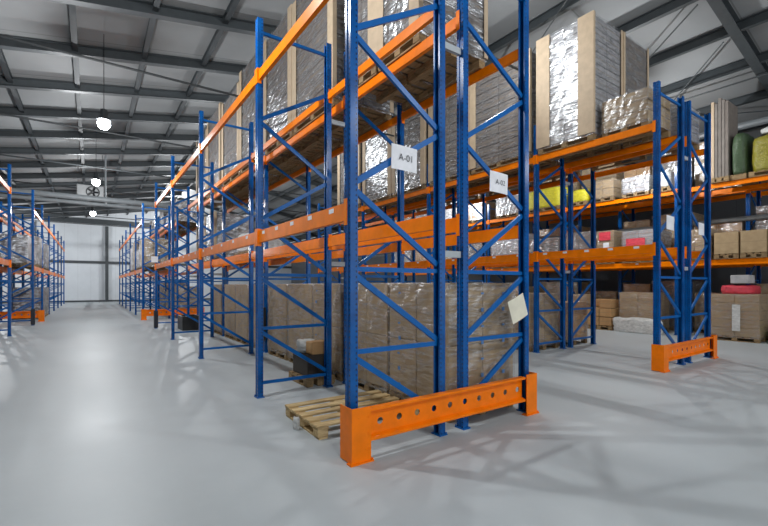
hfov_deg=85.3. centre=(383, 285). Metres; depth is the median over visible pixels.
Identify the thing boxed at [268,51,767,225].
beam
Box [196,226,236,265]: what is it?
pallet
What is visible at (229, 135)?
pallet
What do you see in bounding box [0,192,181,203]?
trim
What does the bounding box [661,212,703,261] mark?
pallet
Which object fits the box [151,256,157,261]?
paper sign
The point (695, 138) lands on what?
pallet
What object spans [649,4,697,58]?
trim
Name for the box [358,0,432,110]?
pallet
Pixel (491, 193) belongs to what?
pallet
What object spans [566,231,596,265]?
pallet
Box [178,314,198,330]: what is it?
crate
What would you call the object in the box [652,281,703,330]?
pallet
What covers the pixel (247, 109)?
pallet
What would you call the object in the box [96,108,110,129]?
pendant lamp
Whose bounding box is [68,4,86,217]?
beam
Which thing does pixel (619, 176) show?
pallet
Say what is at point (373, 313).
pallet
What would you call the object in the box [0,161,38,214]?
trim
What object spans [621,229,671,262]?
pallet
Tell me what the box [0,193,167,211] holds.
beam
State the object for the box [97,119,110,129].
diffuser
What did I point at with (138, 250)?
pallet
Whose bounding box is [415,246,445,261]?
pallet
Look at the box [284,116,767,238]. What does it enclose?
trim
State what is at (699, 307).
pallet
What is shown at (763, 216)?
trim
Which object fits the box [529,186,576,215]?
bundle
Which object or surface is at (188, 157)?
trim
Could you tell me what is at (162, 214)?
pallet
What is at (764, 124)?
trim
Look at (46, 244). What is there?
pallet
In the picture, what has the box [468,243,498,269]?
pallet
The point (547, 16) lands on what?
beam
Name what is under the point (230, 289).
pallet
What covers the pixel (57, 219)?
beam
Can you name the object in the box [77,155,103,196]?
cooler
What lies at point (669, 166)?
pallet
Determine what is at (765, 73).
trim
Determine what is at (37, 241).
pallet
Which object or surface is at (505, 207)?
pallet
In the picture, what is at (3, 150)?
beam
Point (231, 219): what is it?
pallet
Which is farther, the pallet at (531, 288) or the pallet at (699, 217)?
the pallet at (531, 288)
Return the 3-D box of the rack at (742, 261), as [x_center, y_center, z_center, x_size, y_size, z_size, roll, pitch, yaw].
[7.605,-1.100,16.834,1.204,5.400,23.300,0,0,-35]
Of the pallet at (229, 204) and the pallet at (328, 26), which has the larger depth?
the pallet at (229, 204)
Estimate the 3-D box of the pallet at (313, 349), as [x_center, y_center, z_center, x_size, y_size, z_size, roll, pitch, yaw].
[-1.210,1.250,6.944,0.500,0.699,0.720,0,0,-35]
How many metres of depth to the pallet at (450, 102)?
12.25 m
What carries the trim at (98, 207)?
attached to the ceiling
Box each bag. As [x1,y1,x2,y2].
[573,189,602,209]
[749,134,767,182]
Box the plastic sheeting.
[613,317,662,334]
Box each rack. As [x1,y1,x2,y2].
[0,164,11,335]
[0,189,64,325]
[0,201,24,320]
[119,203,175,318]
[140,209,196,317]
[154,0,460,436]
[197,0,528,429]
[318,80,687,371]
[358,100,711,362]
[391,166,767,334]
[532,181,767,306]
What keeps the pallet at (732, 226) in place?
on the rack at (758, 194)
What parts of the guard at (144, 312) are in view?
corner post, guard rail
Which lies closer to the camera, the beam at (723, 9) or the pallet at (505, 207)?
the beam at (723, 9)
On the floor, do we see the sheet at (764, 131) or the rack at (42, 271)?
the rack at (42, 271)
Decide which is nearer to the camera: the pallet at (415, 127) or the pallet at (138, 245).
the pallet at (415, 127)
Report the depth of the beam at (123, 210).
37.39 m
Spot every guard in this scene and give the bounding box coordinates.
[0,310,44,321]
[141,308,196,319]
[340,371,538,467]
[651,335,718,372]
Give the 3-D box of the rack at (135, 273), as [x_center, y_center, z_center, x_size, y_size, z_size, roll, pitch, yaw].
[-16.181,-1.100,27.652,1.456,5.400,19.440,0,0,-35]
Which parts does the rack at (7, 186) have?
post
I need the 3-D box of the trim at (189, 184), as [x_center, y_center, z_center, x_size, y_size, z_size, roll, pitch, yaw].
[-5.337,-7.657,18.342,0.130,0.150,61.500,0,0,-35]
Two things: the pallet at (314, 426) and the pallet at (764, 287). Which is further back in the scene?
the pallet at (764, 287)
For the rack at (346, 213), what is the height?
5.400 m
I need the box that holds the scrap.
[293,416,299,429]
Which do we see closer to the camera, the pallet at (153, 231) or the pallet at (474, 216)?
the pallet at (474, 216)
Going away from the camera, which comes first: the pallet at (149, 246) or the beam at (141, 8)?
the beam at (141, 8)
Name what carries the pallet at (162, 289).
on the floor
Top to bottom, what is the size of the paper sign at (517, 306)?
0.381 m
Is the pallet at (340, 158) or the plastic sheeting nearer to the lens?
the plastic sheeting
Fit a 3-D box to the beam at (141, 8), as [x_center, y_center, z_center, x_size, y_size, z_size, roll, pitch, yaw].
[-7.648,-6.311,8.840,14.743,2.852,0.200,0,0,-35]
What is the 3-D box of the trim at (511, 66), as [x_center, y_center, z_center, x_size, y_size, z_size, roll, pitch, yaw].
[1.168,-5.165,8.552,28.800,0.060,0.060,0,0,-35]
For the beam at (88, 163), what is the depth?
22.56 m
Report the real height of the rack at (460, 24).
5.400 m
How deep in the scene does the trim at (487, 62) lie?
13.11 m
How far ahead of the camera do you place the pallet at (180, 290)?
20.73 m
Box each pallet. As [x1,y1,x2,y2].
[0,233,30,266]
[3,236,41,268]
[13,244,45,269]
[13,287,45,319]
[18,287,48,315]
[19,243,48,270]
[130,247,152,272]
[133,241,154,271]
[136,249,161,270]
[139,238,167,269]
[149,220,170,240]
[152,227,170,239]
[160,208,185,234]
[160,283,185,312]
[165,214,192,230]
[170,199,196,227]
[170,286,196,317]
[196,128,239,208]
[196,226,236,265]
[204,211,248,264]
[207,102,254,200]
[214,284,221,334]
[221,81,279,189]
[225,284,235,340]
[235,284,248,343]
[239,53,305,179]
[254,284,268,350]
[263,4,342,162]
[268,284,288,360]
[285,390,418,439]
[288,284,314,362]
[289,338,334,387]
[292,0,393,144]
[313,284,343,381]
[337,143,383,215]
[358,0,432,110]
[358,284,390,393]
[362,128,416,208]
[375,0,487,88]
[389,283,512,422]
[391,108,451,200]
[395,198,432,211]
[395,250,411,272]
[415,208,431,217]
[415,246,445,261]
[424,192,479,205]
[428,86,489,191]
[445,197,475,227]
[468,175,517,195]
[468,202,500,225]
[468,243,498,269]
[470,48,559,177]
[491,233,533,268]
[496,192,533,218]
[510,160,579,186]
[512,293,557,351]
[513,286,533,292]
[529,237,573,266]
[536,10,622,162]
[539,175,590,220]
[540,226,590,265]
[540,282,590,300]
[547,301,586,345]
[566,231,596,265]
[567,294,601,313]
[571,32,648,170]
[582,163,629,214]
[582,291,623,298]
[587,299,619,330]
[596,178,629,206]
[597,230,629,263]
[602,87,670,147]
[620,292,668,332]
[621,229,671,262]
[622,174,664,201]
[624,166,662,208]
[624,219,652,261]
[624,284,652,292]
[633,100,699,157]
[652,153,703,204]
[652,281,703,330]
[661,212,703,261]
[691,229,724,260]
[695,142,752,198]
[695,221,752,259]
[695,292,721,332]
[711,275,767,343]
[714,231,739,259]
[740,229,767,257]
[755,206,767,229]
[757,284,767,293]
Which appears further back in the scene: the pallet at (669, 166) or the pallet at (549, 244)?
the pallet at (549, 244)
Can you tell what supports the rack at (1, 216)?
on the floor
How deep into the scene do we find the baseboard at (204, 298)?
40.08 m
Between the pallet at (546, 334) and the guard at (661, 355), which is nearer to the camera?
the guard at (661, 355)
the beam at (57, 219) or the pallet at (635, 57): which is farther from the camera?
the beam at (57, 219)
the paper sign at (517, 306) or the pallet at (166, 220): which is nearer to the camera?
the paper sign at (517, 306)
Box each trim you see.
[0,34,393,136]
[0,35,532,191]
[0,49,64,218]
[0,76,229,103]
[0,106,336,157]
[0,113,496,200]
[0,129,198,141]
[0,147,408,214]
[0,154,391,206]
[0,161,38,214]
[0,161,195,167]
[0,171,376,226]
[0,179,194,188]
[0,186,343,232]
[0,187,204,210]
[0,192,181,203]
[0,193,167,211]
[2,198,320,237]
[2,203,170,215]
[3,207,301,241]
[3,209,323,234]
[3,218,298,238]
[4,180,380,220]
[34,222,35,285]
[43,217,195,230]
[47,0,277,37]
[50,260,291,267]
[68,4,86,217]
[105,155,106,205]
[105,226,107,301]
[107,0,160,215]
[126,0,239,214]
[145,132,204,213]
[176,177,195,197]
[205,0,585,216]
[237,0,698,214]
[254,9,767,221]
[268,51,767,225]
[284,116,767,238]
[287,124,767,238]
[358,214,767,258]
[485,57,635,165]
[496,58,517,70]
[532,0,566,51]
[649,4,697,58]
[674,42,723,99]
[685,73,767,99]
[696,90,767,114]
[700,110,767,115]
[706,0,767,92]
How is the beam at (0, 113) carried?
attached to the wall at (605, 280)
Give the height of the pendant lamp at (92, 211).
2.508 m
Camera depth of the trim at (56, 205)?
32.76 m
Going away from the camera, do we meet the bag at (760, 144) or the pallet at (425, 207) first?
the bag at (760, 144)
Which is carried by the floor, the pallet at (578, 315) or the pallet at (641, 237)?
the pallet at (578, 315)
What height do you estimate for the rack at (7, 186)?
5.400 m
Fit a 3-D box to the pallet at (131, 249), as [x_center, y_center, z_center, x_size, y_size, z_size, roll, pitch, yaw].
[-14.616,-1.500,25.207,1.151,1.456,1.451,0,0,-35]
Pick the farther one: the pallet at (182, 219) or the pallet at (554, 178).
the pallet at (182, 219)
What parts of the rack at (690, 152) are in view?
post, post, post, post, post, post, post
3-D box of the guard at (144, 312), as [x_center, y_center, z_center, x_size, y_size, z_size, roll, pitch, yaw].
[-10.053,1.350,19.961,2.750,0.500,0.230,0,0,-35]
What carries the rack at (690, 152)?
on the floor
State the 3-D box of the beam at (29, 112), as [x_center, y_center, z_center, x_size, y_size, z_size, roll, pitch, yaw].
[-6.385,-6.311,19.311,28.841,2.852,0.410,0,0,-35]
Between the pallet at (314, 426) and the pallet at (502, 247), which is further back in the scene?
the pallet at (502, 247)
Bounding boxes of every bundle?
[234,233,286,259]
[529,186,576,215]
[651,171,673,197]
[711,98,737,183]
[730,132,758,185]
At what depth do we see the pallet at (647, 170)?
15.68 m
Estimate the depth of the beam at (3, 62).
14.32 m
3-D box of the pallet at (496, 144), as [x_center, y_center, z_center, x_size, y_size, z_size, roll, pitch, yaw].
[3.440,-4.361,11.106,1.254,2.617,1.930,0,0,-35]
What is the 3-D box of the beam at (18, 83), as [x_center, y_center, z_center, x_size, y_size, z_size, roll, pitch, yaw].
[-10.693,-6.311,13.178,14.743,2.852,0.200,0,0,-35]
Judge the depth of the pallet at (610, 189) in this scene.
15.14 m
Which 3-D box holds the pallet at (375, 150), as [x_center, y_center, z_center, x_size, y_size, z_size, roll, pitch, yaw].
[0.214,-4.386,15.702,1.254,2.667,1.860,0,0,-35]
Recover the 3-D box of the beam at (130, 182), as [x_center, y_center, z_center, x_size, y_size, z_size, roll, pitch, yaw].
[-19.827,-6.311,26.192,14.743,2.852,0.200,0,0,-35]
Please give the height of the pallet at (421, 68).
2.667 m
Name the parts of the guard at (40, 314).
guard rail, corner post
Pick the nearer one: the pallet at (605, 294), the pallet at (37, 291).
the pallet at (605, 294)
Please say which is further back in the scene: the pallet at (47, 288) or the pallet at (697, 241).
the pallet at (47, 288)
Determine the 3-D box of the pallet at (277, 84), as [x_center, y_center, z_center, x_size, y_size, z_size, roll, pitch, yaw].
[-1.847,-4.386,9.527,1.274,2.667,1.680,0,0,-35]
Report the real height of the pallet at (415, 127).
2.617 m
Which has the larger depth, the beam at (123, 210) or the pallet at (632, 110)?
the beam at (123, 210)
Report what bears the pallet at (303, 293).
on the floor
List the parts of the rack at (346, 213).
upright guard, post, post, post, post, post, post, post, post, post, post, foot plate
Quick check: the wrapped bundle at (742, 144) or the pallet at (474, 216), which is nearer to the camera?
the wrapped bundle at (742, 144)
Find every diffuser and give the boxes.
[92,179,99,185]
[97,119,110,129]
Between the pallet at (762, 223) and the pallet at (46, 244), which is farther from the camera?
the pallet at (46, 244)
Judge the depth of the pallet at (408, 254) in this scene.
24.61 m
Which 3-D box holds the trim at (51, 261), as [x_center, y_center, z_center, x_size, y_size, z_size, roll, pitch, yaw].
[-23.206,-2.200,43.277,28.800,0.240,0.130,0,0,-35]
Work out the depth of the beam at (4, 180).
23.27 m
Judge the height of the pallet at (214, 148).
2.717 m
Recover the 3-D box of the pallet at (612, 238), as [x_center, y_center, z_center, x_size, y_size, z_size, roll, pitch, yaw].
[8.517,-1.375,15.477,1.312,1.206,0.661,0,0,-35]
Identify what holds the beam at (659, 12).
attached to the wall at (83, 281)
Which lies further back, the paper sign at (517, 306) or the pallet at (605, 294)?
the pallet at (605, 294)
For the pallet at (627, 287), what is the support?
on the floor
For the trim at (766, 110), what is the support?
attached to the ceiling
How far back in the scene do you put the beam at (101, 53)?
12.10 m
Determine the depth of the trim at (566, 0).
10.68 m
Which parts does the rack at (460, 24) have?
post, post, post, post, post, post, post, foot plate, post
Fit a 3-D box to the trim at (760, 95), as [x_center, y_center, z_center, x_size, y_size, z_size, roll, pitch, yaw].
[3.257,-5.775,24.374,0.130,0.240,61.500,0,0,-35]
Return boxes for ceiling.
[0,0,767,241]
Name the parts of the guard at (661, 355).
corner post, guard rail, corner post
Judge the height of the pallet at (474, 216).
0.956 m
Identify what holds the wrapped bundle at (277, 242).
on the rack at (460, 24)
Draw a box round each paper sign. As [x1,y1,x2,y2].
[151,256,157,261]
[391,143,416,173]
[490,170,507,194]
[508,293,527,323]
[666,215,673,230]
[699,223,703,235]
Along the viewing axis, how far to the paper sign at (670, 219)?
8.02 m
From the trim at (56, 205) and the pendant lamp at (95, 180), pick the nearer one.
the pendant lamp at (95, 180)
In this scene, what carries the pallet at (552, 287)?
on the floor
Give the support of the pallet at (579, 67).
on the rack at (654, 250)
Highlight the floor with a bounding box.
[0,301,767,525]
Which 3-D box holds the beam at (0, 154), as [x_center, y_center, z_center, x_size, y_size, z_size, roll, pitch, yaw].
[-7.967,-5.165,21.566,28.800,0.060,0.060,0,0,-35]
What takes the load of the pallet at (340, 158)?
on the rack at (654, 250)
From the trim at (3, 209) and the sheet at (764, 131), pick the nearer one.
the sheet at (764, 131)
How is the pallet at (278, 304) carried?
on the floor
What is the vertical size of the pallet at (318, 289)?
1.636 m
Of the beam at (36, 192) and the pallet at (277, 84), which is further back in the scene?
the beam at (36, 192)
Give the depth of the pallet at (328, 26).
7.69 m
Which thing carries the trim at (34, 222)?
attached to the wall at (83, 281)
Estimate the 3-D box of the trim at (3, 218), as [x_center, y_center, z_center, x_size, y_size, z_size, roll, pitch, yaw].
[-20.146,-5.165,38.919,28.800,0.060,0.060,0,0,-35]
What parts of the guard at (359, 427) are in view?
corner post, guard rail, corner post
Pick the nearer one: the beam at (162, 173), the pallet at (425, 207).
the pallet at (425, 207)
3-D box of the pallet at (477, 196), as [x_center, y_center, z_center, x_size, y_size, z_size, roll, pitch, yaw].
[2.448,-4.130,15.071,1.246,2.156,1.651,0,0,-35]
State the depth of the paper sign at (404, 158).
4.14 m
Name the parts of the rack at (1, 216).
post, post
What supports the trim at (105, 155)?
attached to the wall at (605, 280)
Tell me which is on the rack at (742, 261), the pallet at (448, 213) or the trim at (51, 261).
the pallet at (448, 213)
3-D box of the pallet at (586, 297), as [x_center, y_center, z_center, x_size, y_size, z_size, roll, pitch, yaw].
[7.871,0.972,16.373,1.151,1.256,0.851,0,0,-35]
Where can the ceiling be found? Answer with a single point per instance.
(35, 19)
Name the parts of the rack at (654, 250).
post, post, post, post, post, post, post, post, post, post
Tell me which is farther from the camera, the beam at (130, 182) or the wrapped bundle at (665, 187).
the beam at (130, 182)
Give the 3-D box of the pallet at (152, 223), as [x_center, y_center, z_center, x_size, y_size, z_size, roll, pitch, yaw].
[-15.589,-3.730,29.106,1.265,1.356,1.551,0,0,-35]
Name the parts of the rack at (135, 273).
post, post, post, post, post, post, post, post, post, post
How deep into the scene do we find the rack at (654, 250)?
9.35 m
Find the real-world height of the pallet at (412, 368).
1.636 m
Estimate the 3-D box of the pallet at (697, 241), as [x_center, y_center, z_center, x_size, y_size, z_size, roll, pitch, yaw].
[10.095,-1.250,13.242,1.296,0.956,0.872,0,0,-35]
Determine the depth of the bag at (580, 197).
15.91 m
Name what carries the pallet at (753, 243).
on the rack at (742, 261)
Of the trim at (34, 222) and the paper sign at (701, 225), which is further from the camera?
the trim at (34, 222)
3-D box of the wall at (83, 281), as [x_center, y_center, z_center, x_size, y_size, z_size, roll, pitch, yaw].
[-23.292,-3.069,43.400,28.800,9.338,0.150,0,0,-35]
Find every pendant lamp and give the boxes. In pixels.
[90,207,95,215]
[91,173,100,185]
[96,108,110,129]
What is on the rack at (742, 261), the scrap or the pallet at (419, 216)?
the pallet at (419, 216)
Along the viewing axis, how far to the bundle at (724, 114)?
12.35 m
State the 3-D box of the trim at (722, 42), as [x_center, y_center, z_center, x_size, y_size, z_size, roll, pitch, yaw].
[9.109,-5.885,12.904,0.036,0.626,4.673,0,0,12]
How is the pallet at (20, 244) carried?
on the rack at (42, 271)
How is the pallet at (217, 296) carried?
on the floor
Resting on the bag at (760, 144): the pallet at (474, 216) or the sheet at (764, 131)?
the sheet at (764, 131)
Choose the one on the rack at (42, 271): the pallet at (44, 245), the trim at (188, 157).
the pallet at (44, 245)
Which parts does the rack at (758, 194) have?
post, post, post, post, post, post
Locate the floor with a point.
(107, 419)
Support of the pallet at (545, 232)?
on the rack at (758, 194)
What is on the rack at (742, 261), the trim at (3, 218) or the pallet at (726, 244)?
the pallet at (726, 244)
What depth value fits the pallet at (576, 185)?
17.81 m
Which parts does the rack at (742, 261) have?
post, post, post, post, post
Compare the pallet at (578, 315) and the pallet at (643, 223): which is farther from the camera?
the pallet at (643, 223)
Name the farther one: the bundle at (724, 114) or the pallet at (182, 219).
the pallet at (182, 219)
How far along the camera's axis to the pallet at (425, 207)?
16.91 m
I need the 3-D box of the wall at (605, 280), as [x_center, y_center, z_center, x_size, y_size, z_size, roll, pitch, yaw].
[6.265,-1.835,26.485,0.150,6.870,61.500,0,0,-35]
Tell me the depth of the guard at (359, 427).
4.22 m
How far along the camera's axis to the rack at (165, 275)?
23.17 m
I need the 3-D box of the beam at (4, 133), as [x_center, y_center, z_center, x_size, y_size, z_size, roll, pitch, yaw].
[-13.737,-6.311,17.516,14.743,2.852,0.200,0,0,-35]
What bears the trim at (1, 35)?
attached to the wall at (605, 280)
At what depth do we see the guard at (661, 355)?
8.12 m
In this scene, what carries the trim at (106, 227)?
attached to the wall at (83, 281)
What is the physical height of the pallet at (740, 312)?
1.890 m
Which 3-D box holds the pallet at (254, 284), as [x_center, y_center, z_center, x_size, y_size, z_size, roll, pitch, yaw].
[-2.782,0.782,10.887,1.235,1.636,1.091,0,0,-35]
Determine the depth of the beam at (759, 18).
10.97 m
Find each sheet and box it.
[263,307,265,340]
[761,127,767,135]
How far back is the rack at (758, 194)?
15.28 m
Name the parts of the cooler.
casing, hanger rod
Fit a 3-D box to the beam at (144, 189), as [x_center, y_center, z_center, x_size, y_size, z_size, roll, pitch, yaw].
[-15.520,-6.311,32.325,28.841,2.852,0.410,0,0,-35]
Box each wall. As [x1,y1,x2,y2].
[2,212,290,300]
[291,166,767,292]
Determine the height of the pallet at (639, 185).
0.676 m
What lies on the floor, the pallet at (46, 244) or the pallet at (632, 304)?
the pallet at (632, 304)
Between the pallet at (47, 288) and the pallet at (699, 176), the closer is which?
the pallet at (699, 176)
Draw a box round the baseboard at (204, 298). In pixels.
[2,298,209,303]
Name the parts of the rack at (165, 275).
post, post, post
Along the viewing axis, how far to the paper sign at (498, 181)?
4.96 m
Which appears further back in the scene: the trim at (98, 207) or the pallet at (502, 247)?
the trim at (98, 207)
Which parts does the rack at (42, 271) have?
post, post, post, upright guard, post, post, post, post, post, post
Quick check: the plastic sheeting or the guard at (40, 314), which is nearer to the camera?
the plastic sheeting
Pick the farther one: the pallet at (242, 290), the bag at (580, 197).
the bag at (580, 197)
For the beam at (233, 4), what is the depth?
13.76 m
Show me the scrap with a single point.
(296, 420)

